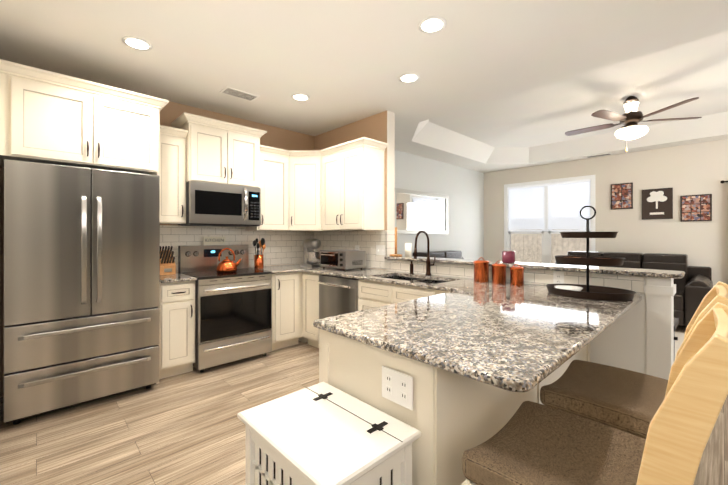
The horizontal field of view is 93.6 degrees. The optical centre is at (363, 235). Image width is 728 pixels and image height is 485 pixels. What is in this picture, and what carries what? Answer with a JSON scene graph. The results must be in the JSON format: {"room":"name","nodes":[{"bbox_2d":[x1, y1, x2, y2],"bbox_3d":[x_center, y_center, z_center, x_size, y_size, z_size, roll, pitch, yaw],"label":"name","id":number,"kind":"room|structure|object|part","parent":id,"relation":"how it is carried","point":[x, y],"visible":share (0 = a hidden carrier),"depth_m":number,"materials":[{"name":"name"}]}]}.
{"room":"kitchen","nodes":[
{"label":"kitchen","id":0,"kind":"room"},
{"bbox_2d":[0,101,313,395],"bbox_3d":[-2.676,-0.310,3.167,5.530,3.240,0.160,0,0,-44],"label":"wall","id":1,"kind":"structure","parent":0,"point":[273,136],"depth_m":3.83,"materials":[{"name":"brown paint"}]},
{"bbox_2d":[0,59,103,169],"bbox_3d":[-2.532,-0.877,2.756,0.613,0.643,0.630,0,0,-44],"label":"upper cabinet","id":2,"kind":"object","parent":1,"relation":"attached to","point":[48,117],"depth_m":2.53,"materials":[{"name":"beige paint"}]},
{"bbox_2d":[104,85,163,174],"bbox_3d":[-2.209,-0.877,3.064,0.528,0.643,0.630,0,0,-44],"label":"upper cabinet","id":3,"kind":"object","parent":1,"relation":"attached to","point":[133,131],"depth_m":2.89,"materials":[{"name":"beige paint"}]},
{"bbox_2d":[158,127,187,223],"bbox_3d":[-2.008,-0.584,3.457,0.300,0.928,0.340,0,0,-44],"label":"upper cabinet","id":4,"kind":"object","parent":1,"relation":"attached to","point":[172,185],"depth_m":3.36,"materials":[{"name":"beige paint"}]},
{"bbox_2d":[176,113,235,185],"bbox_3d":[-1.714,-0.870,3.690,0.441,0.655,0.410,0,0,-44],"label":"upper cabinet","id":5,"kind":"object","parent":1,"relation":"attached to","point":[211,142],"depth_m":3.53,"materials":[{"name":"beige paint"}]},
{"bbox_2d":[178,181,260,226],"bbox_3d":[-1.575,-0.322,3.773,0.752,0.436,0.475,0,0,-44],"label":"microwave","id":6,"kind":"object","parent":5,"relation":"attached to","point":[212,204],"visible":0.98,"depth_m":3.60,"materials":[{"name":"grey metal"}]},
{"bbox_2d":[160,225,311,271],"bbox_3d":[-1.483,0.143,4.190,2.070,0.499,0.009,0,0,-44],"label":"tile backsplash","id":7,"kind":"structure","parent":1,"relation":"attached to","point":[284,247],"depth_m":4.24,"materials":[{"name":"white tile"}]},
{"bbox_2d":[236,124,263,190],"bbox_3d":[-1.485,-0.870,3.909,0.441,0.655,0.410,0,0,-44],"label":"upper cabinet","id":8,"kind":"object","parent":1,"relation":"attached to","point":[249,151],"depth_m":3.83,"materials":[{"name":"beige paint"}]},
{"bbox_2d":[245,146,283,230],"bbox_3d":[-1.160,-0.553,4.236,0.474,0.987,0.386,0,0,-44],"label":"upper cabinet","id":9,"kind":"object","parent":1,"relation":"attached to","point":[272,197],"depth_m":4.11,"materials":[{"name":"beige paint"}]},
{"bbox_2d":[284,149,319,230],"bbox_3d":[-0.728,-0.553,4.438,0.691,0.987,0.691,0,0,-44],"label":"upper cabinet","id":10,"kind":"object","parent":1,"relation":"attached to","point":[301,167],"depth_m":4.25,"materials":[{"name":"beige paint"}]},
{"bbox_2d":[0,326,727,484],"bbox_3d":[1.314,1.339,2.443,10.300,0.060,7.200,0,0,-44],"label":"floor","id":11,"kind":"structure","parent":0,"point":[188,428],"depth_m":2.26,"materials":[{"name":"brown wood"}]},
{"bbox_2d":[3,159,159,424],"bbox_3d":[-2.291,0.402,2.821,0.910,1.815,0.803,0,0,-44],"label":"fridge","id":12,"kind":"object","parent":11,"relation":"on","point":[81,284],"visible":1,"depth_m":2.51,"materials":[{"name":"grey metal"}]},
{"bbox_2d":[157,283,194,383],"bbox_3d":[-1.911,0.869,3.354,0.300,0.883,0.620,0,0,-44],"label":"base cabinet","id":13,"kind":"object","parent":11,"relation":"on","point":[177,301],"depth_m":3.13,"materials":[{"name":"beige paint"}]},
{"bbox_2d":[178,244,271,372],"bbox_3d":[-1.478,0.710,3.671,0.752,1.200,0.708,0,0,-44],"label":"range","id":14,"kind":"object","parent":11,"relation":"on","point":[233,316],"visible":0.92,"depth_m":3.47,"materials":[{"name":"grey metal"}]},
{"bbox_2d":[203,237,224,244],"bbox_3d":[-1.713,0.062,3.913,0.245,0.094,0.013,0,0,-44],"label":"kitchen sign","id":15,"kind":"object","parent":14,"relation":"on","point":[213,240],"visible":1,"depth_m":3.90,"materials":[{"name":"beige"}]},
{"bbox_2d":[216,248,241,272],"bbox_3d":[-1.438,0.262,3.659,0.266,0.259,0.206,0,0,-44],"label":"kettle","id":16,"kind":"object","parent":14,"relation":"on","point":[226,265],"visible":1,"depth_m":3.58,"materials":[{"name":"orange metal"}]},
{"bbox_2d":[271,315,303,350],"bbox_3d":[-1.069,0.870,4.110,0.435,0.883,0.691,0,0,-44],"label":"base cabinet","id":17,"kind":"object","parent":11,"relation":"on","point":[285,333],"depth_m":3.93,"materials":[{"name":"beige paint"}]},
{"bbox_2d":[304,327,315,346],"bbox_3d":[-0.396,0.870,4.141,0.620,0.883,0.370,0,0,-44],"label":"base cabinet","id":18,"kind":"object","parent":11,"relation":"on","point":[309,332],"depth_m":3.96,"materials":[{"name":"beige paint"}]},
{"bbox_2d":[237,382,420,484],"bbox_3d":[-0.137,0.977,1.198,0.394,0.661,0.539,0,0,-44],"label":"hamper","id":19,"kind":"object","parent":11,"relation":"on","point":[322,433],"visible":1,"depth_m":1.12,"materials":[{"name":"white wood"}]},
{"bbox_2d":[318,275,358,318],"bbox_3d":[-0.098,0.871,3.745,0.663,0.878,0.603,0,0,-44],"label":"dishwasher","id":20,"kind":"object","parent":11,"relation":"on","point":[338,295],"visible":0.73,"depth_m":3.54,"materials":[{"name":"grey metal"}]},
{"bbox_2d":[316,331,511,484],"bbox_3d":[0.204,0.866,1.538,0.532,0.883,0.644,0,0,-44],"label":"base cabinet","id":21,"kind":"object","parent":11,"relation":"on","point":[453,416],"depth_m":1.26,"materials":[{"name":"beige paint"}]},
{"bbox_2d":[382,366,412,409],"bbox_3d":[0.118,0.550,1.238,0.007,0.115,0.144,0,0,-44],"label":"electrical outlet plate","id":22,"kind":"object","parent":21,"relation":"attached to","point":[397,387],"depth_m":1.23,"materials":[{"name":"white plastic"}]},
{"bbox_2d":[160,264,642,398],"bbox_3d":[-0.196,0.409,2.854,2.088,0.031,3.691,0,0,-44],"label":"countertop","id":23,"kind":"structure","parent":21,"relation":"on","point":[510,339],"depth_m":1.61,"materials":[{"name":"grey stone"}]},
{"bbox_2d":[160,246,175,274],"bbox_3d":[-1.992,0.250,3.442,0.140,0.286,0.187,0,0,-44],"label":"knife block","id":24,"kind":"object","parent":23,"relation":"on","point":[167,264],"visible":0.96,"depth_m":3.41,"materials":[{"name":"brown wood"}]},
{"bbox_2d":[253,238,265,268],"bbox_3d":[-1.257,0.212,4.114,0.159,0.365,0.116,0,0,-44],"label":"utensil crock","id":25,"kind":"object","parent":23,"relation":"on","point":[258,261],"visible":1,"depth_m":4.08,"materials":[{"name":"orange metal"}]},
{"bbox_2d":[300,238,320,266],"bbox_3d":[-0.664,0.218,4.441,0.204,0.354,0.350,0,0,-44],"label":"stand mixer","id":26,"kind":"object","parent":23,"relation":"on","point":[311,254],"visible":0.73,"depth_m":4.37,"materials":[{"name":"silver metal"}]},
{"bbox_2d":[320,249,365,269],"bbox_3d":[-0.272,0.287,4.081,0.351,0.215,0.482,0,0,-44],"label":"toaster oven","id":27,"kind":"object","parent":23,"relation":"on","point":[344,259],"visible":1,"depth_m":3.95,"materials":[{"name":"grey metal"}]},
{"bbox_2d":[408,259,415,274],"bbox_3d":[0.480,0.321,3.528,0.082,0.146,0.042,0,0,-44],"label":"soap dispenser","id":28,"kind":"object","parent":23,"relation":"on","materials":[{"name":"brown metal"}]},
{"bbox_2d":[380,275,447,282],"bbox_3d":[0.454,0.518,3.199,0.460,0.211,0.840,0,0,-44],"label":"sink","id":29,"kind":"object","parent":23,"relation":"in","point":[419,278],"depth_m":3.39,"materials":[{"name":"black metal"}]},
{"bbox_2d":[412,231,435,274],"bbox_3d":[0.587,0.174,3.302,0.255,0.441,0.116,0,0,-44],"label":"faucet","id":30,"kind":"object","parent":23,"relation":"on","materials":[{"name":"brown metal"}]},
{"bbox_2d":[473,257,489,281],"bbox_3d":[1.003,0.289,2.922,0.132,0.206,0.132,0,0,-44],"label":"canister","id":31,"kind":"object","parent":23,"relation":"on","point":[481,270],"visible":1,"depth_m":2.87,"materials":[{"name":"orange metal"}]},
{"bbox_2d":[491,261,506,283],"bbox_3d":[1.110,0.299,2.810,0.118,0.186,0.118,0,0,-44],"label":"canister","id":32,"kind":"object","parent":23,"relation":"on","point":[498,273],"visible":1,"depth_m":2.76,"materials":[{"name":"orange metal"}]},
{"bbox_2d":[510,263,523,285],"bbox_3d":[1.210,0.307,2.705,0.108,0.172,0.108,0,0,-44],"label":"canister","id":33,"kind":"object","parent":23,"relation":"on","point":[516,276],"visible":1,"depth_m":2.67,"materials":[{"name":"orange metal"}]},
{"bbox_2d":[546,206,635,300],"bbox_3d":[1.462,0.098,2.233,0.360,0.587,0.498,0,0,-44],"label":"tray stand","id":34,"kind":"object","parent":23,"relation":"on","point":[592,292],"visible":1,"depth_m":2.18,"materials":[{"name":"brown metal"}]},
{"bbox_2d":[413,250,463,258],"bbox_3d":[1.585,0.803,5.995,1.700,1.020,0.960,0,0,-44],"label":"loveseat","id":35,"kind":"object","parent":11,"relation":"on","point":[449,254],"visible":0.08,"depth_m":6.15,"materials":[{"name":"grey fabric"}]},
{"bbox_2d":[512,395,527,416],"bbox_3d":[0.496,0.867,1.834,0.561,0.883,0.620,0,0,-44],"label":"base cabinet","id":36,"kind":"object","parent":11,"relation":"on","point":[516,403],"depth_m":1.58,"materials":[{"name":"beige paint"}]},
{"bbox_2d":[528,367,567,404],"bbox_3d":[0.794,0.867,2.102,0.503,0.883,0.644,0,0,-44],"label":"base cabinet","id":37,"kind":"object","parent":11,"relation":"on","point":[535,397],"depth_m":1.78,"materials":[{"name":"beige paint"}]},
{"bbox_2d":[461,302,727,484],"bbox_3d":[0.625,0.744,0.936,0.478,1.127,0.547,0,0,-44],"label":"stool","id":38,"kind":"object","parent":11,"relation":"on","point":[531,443],"visible":1,"depth_m":0.91,"materials":[{"name":"brown fabric"}]},
{"bbox_3d":[0.581,0.650,0.982,0.460,0.090,0.420,0,0,-44],"label":"seat","id":39,"kind":"part","parent":38,"relation":"part of","materials":[{"name":"brown fabric"}]},
{"bbox_2d":[555,251,712,326],"bbox_3d":[4.121,0.802,5.543,1.040,1.020,2.140,0,0,-44],"label":"sofa","id":40,"kind":"object","parent":11,"relation":"on","point":[694,285],"visible":0.31,"depth_m":5.14,"materials":[{"name":"black leather"}]},
{"bbox_2d":[540,281,727,438],"bbox_3d":[1.066,0.744,1.357,0.478,1.127,0.547,0,0,-44],"label":"stool","id":41,"kind":"object","parent":11,"relation":"on","point":[628,401],"visible":0.35,"depth_m":1.34,"materials":[{"name":"brown fabric"}]},
{"bbox_3d":[1.022,0.650,1.404,0.460,0.090,0.420,0,0,-44],"label":"seat","id":42,"kind":"part","parent":41,"relation":"part of","materials":[{"name":"brown fabric"}]},
{"bbox_2d":[674,318,678,360],"bbox_3d":[1.906,0.961,2.743,0.330,0.695,0.905,0,0,-44],"label":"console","id":43,"kind":"object","parent":11,"relation":"on","point":[676,321],"visible":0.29,"depth_m":2.46,"materials":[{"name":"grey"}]},
{"bbox_2d":[675,332,684,358],"bbox_3d":[2.675,1.300,4.333,2.480,0.022,2.450,0,0,-44],"label":"rug","id":44,"kind":"object","parent":11,"relation":"on","point":[679,342],"depth_m":4.19,"materials":[{"name":"beige carpet"}]},
{"bbox_2d":[0,0,727,172],"bbox_3d":[1.314,-1.681,2.447,10.300,0.500,7.200,0,0,-44],"label":"ceiling","id":45,"kind":"structure","parent":0,"point":[500,85],"depth_m":2.88,"materials":[{"name":"paint"}]},
{"bbox_2d":[122,36,151,50],"bbox_3d":[-1.690,-1.428,2.549,0.190,0.006,0.190,0,0,-44],"label":"recessed light","id":46,"kind":"object","parent":45,"relation":"in","point":[137,43],"visible":1,"depth_m":2.54,"materials":[{"name":"white"}]},
{"bbox_2d":[220,86,259,100],"bbox_3d":[-1.252,-1.425,3.452,0.340,0.009,0.170,0,0,-44],"label":"ceiling vent","id":47,"kind":"object","parent":45,"relation":"in","point":[238,93],"visible":1,"depth_m":3.43,"materials":[{"name":"white metal"}]},
{"bbox_2d":[291,93,309,100],"bbox_3d":[-0.656,-1.427,3.537,0.190,0.006,0.190,0,0,-44],"label":"recessed light","id":48,"kind":"object","parent":45,"relation":"in","point":[301,97],"visible":1,"depth_m":3.54,"materials":[{"name":"white"}]},
{"bbox_2d":[399,73,419,82],"bbox_3d":[0.409,-1.427,3.103,0.190,0.006,0.190,0,0,-44],"label":"recessed light","id":49,"kind":"object","parent":45,"relation":"in","point":[409,77],"visible":1,"depth_m":3.09,"materials":[{"name":"white"}]},
{"bbox_2d":[418,16,445,33],"bbox_3d":[0.463,-1.428,2.324,0.190,0.006,0.190,0,0,-44],"label":"recessed light","id":50,"kind":"object","parent":45,"relation":"in","point":[431,24],"visible":1,"depth_m":2.31,"materials":[{"name":"white"}]},
{"bbox_2d":[585,153,611,157],"bbox_3d":[4.175,-1.422,6.082,0.120,0.009,0.380,0,0,-44],"label":"ceiling vent","id":51,"kind":"object","parent":45,"relation":"in","point":[598,155],"visible":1,"depth_m":6.07,"materials":[{"name":"white metal"}]},
{"bbox_2d":[565,96,701,151],"bbox_3d":[3.221,-1.359,4.214,1.388,0.661,1.322,0,0,-44],"label":"ceiling fan","id":52,"kind":"object","parent":45,"relation":"hanging from","point":[631,118],"visible":1,"depth_m":4.09,"materials":[{"name":"brown wood"}]},
{"bbox_2d":[395,150,483,259],"bbox_3d":[1.149,-0.306,6.618,4.770,3.240,0.460,0,0,-44],"label":"wall","id":53,"kind":"structure","parent":0,"point":[462,188],"depth_m":6.89,"materials":[{"name":"white paint"}]},
{"bbox_2d":[395,188,447,233],"bbox_3d":[1.067,-0.407,6.198,1.630,0.760,0.030,0,0,-44],"label":"wall mirror","id":54,"kind":"object","parent":53,"relation":"attached to","point":[416,212],"visible":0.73,"depth_m":6.15,"materials":[{"name":"grey mirror"}]},
{"bbox_2d":[314,110,675,379],"bbox_3d":[0.661,-0.310,3.583,0.190,3.240,3.852,0,0,-44],"label":"wall","id":55,"kind":"structure","parent":0,"point":[639,337],"depth_m":2.32,"materials":[{"name":"white paint"}]},
{"bbox_2d":[320,137,387,230],"bbox_3d":[-0.186,-0.553,4.092,0.386,0.987,0.815,0,0,-44],"label":"upper cabinet","id":56,"kind":"object","parent":55,"relation":"attached to","point":[351,172],"depth_m":3.87,"materials":[{"name":"beige paint"}]},
{"bbox_2d":[390,227,401,256],"bbox_3d":[0.363,0.072,3.888,0.140,0.330,0.140,0,0,-44],"label":"paper towel holder","id":57,"kind":"object","parent":55,"relation":"on","point":[396,255],"visible":0.92,"depth_m":3.88,"materials":[{"name":"brown wood"}]},
{"bbox_2d":[405,243,411,256],"bbox_3d":[0.492,0.162,3.810,0.076,0.150,0.076,0,0,-44],"label":"candle","id":58,"kind":"object","parent":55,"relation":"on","point":[408,249],"visible":0.94,"depth_m":3.78,"materials":[{"name":"beige wax"}]},
{"bbox_2d":[312,230,643,294],"bbox_3d":[0.561,0.166,3.586,0.009,0.450,3.706,0,0,-44],"label":"tile backsplash","id":59,"kind":"structure","parent":55,"relation":"attached to","point":[367,241],"depth_m":3.56,"materials":[{"name":"white tile"}]},
{"bbox_2d":[376,245,384,254],"bbox_3d":[0.191,0.171,3.958,0.012,0.115,0.144,0,0,-44],"label":"electrical outlet plate","id":60,"kind":"object","parent":59,"relation":"attached to","point":[380,249],"depth_m":3.96,"materials":[{"name":"white plastic"}]},
{"bbox_2d":[553,271,563,283],"bbox_3d":[1.485,0.333,2.608,0.007,0.115,0.072,0,0,-44],"label":"electrical outlet plate","id":61,"kind":"object","parent":59,"relation":"attached to","point":[558,277],"depth_m":2.61,"materials":[{"name":"white plastic"}]},
{"bbox_2d":[502,251,514,262],"bbox_3d":[1.255,0.186,2.969,0.110,0.100,0.110,0,0,-44],"label":"candle jar","id":62,"kind":"object","parent":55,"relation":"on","point":[508,256],"visible":1,"depth_m":2.92,"materials":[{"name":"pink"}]},
{"bbox_2d":[484,139,727,286],"bbox_3d":[4.909,-0.307,5.675,0.160,3.240,6.100,0,0,-44],"label":"wall","id":63,"kind":"structure","parent":0,"point":[694,169],"depth_m":5.70,"materials":[{"name":"beige paint"}]},
{"bbox_2d":[504,175,594,263],"bbox_3d":[3.677,-0.078,6.890,0.120,2.065,1.690,0,0,-44],"label":"window","id":64,"kind":"structure","parent":63,"relation":"in","point":[546,247],"depth_m":6.91,"materials":[{"name":"white plastic"}]},
{"bbox_2d":[508,179,589,230],"bbox_3d":[3.671,-0.560,6.886,0.045,0.948,1.520,0,0,-44],"label":"window blinds","id":65,"kind":"object","parent":64,"relation":"attached to","point":[534,194],"visible":0.9,"depth_m":6.81,"materials":[{"name":"white plastic"}]},
{"bbox_2d":[611,182,632,209],"bbox_3d":[4.498,-0.682,5.968,0.024,0.450,0.310,0,0,-44],"label":"picture frame","id":66,"kind":"object","parent":63,"relation":"attached to","point":[621,195],"visible":0.98,"depth_m":5.95,"materials":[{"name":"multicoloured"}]},
{"bbox_2d":[642,188,672,219],"bbox_3d":[4.823,-0.517,5.628,0.026,0.500,0.390,0,0,-44],"label":"picture frame","id":67,"kind":"object","parent":63,"relation":"attached to","point":[657,203],"visible":1,"depth_m":5.61,"materials":[{"name":"black"}]},
{"bbox_2d":[680,194,711,221],"bbox_3d":[5.141,-0.423,5.295,0.024,0.410,0.350,0,0,-44],"label":"picture frame","id":68,"kind":"object","parent":63,"relation":"attached to","point":[695,207],"visible":1,"depth_m":5.28,"materials":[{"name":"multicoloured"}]}
]}

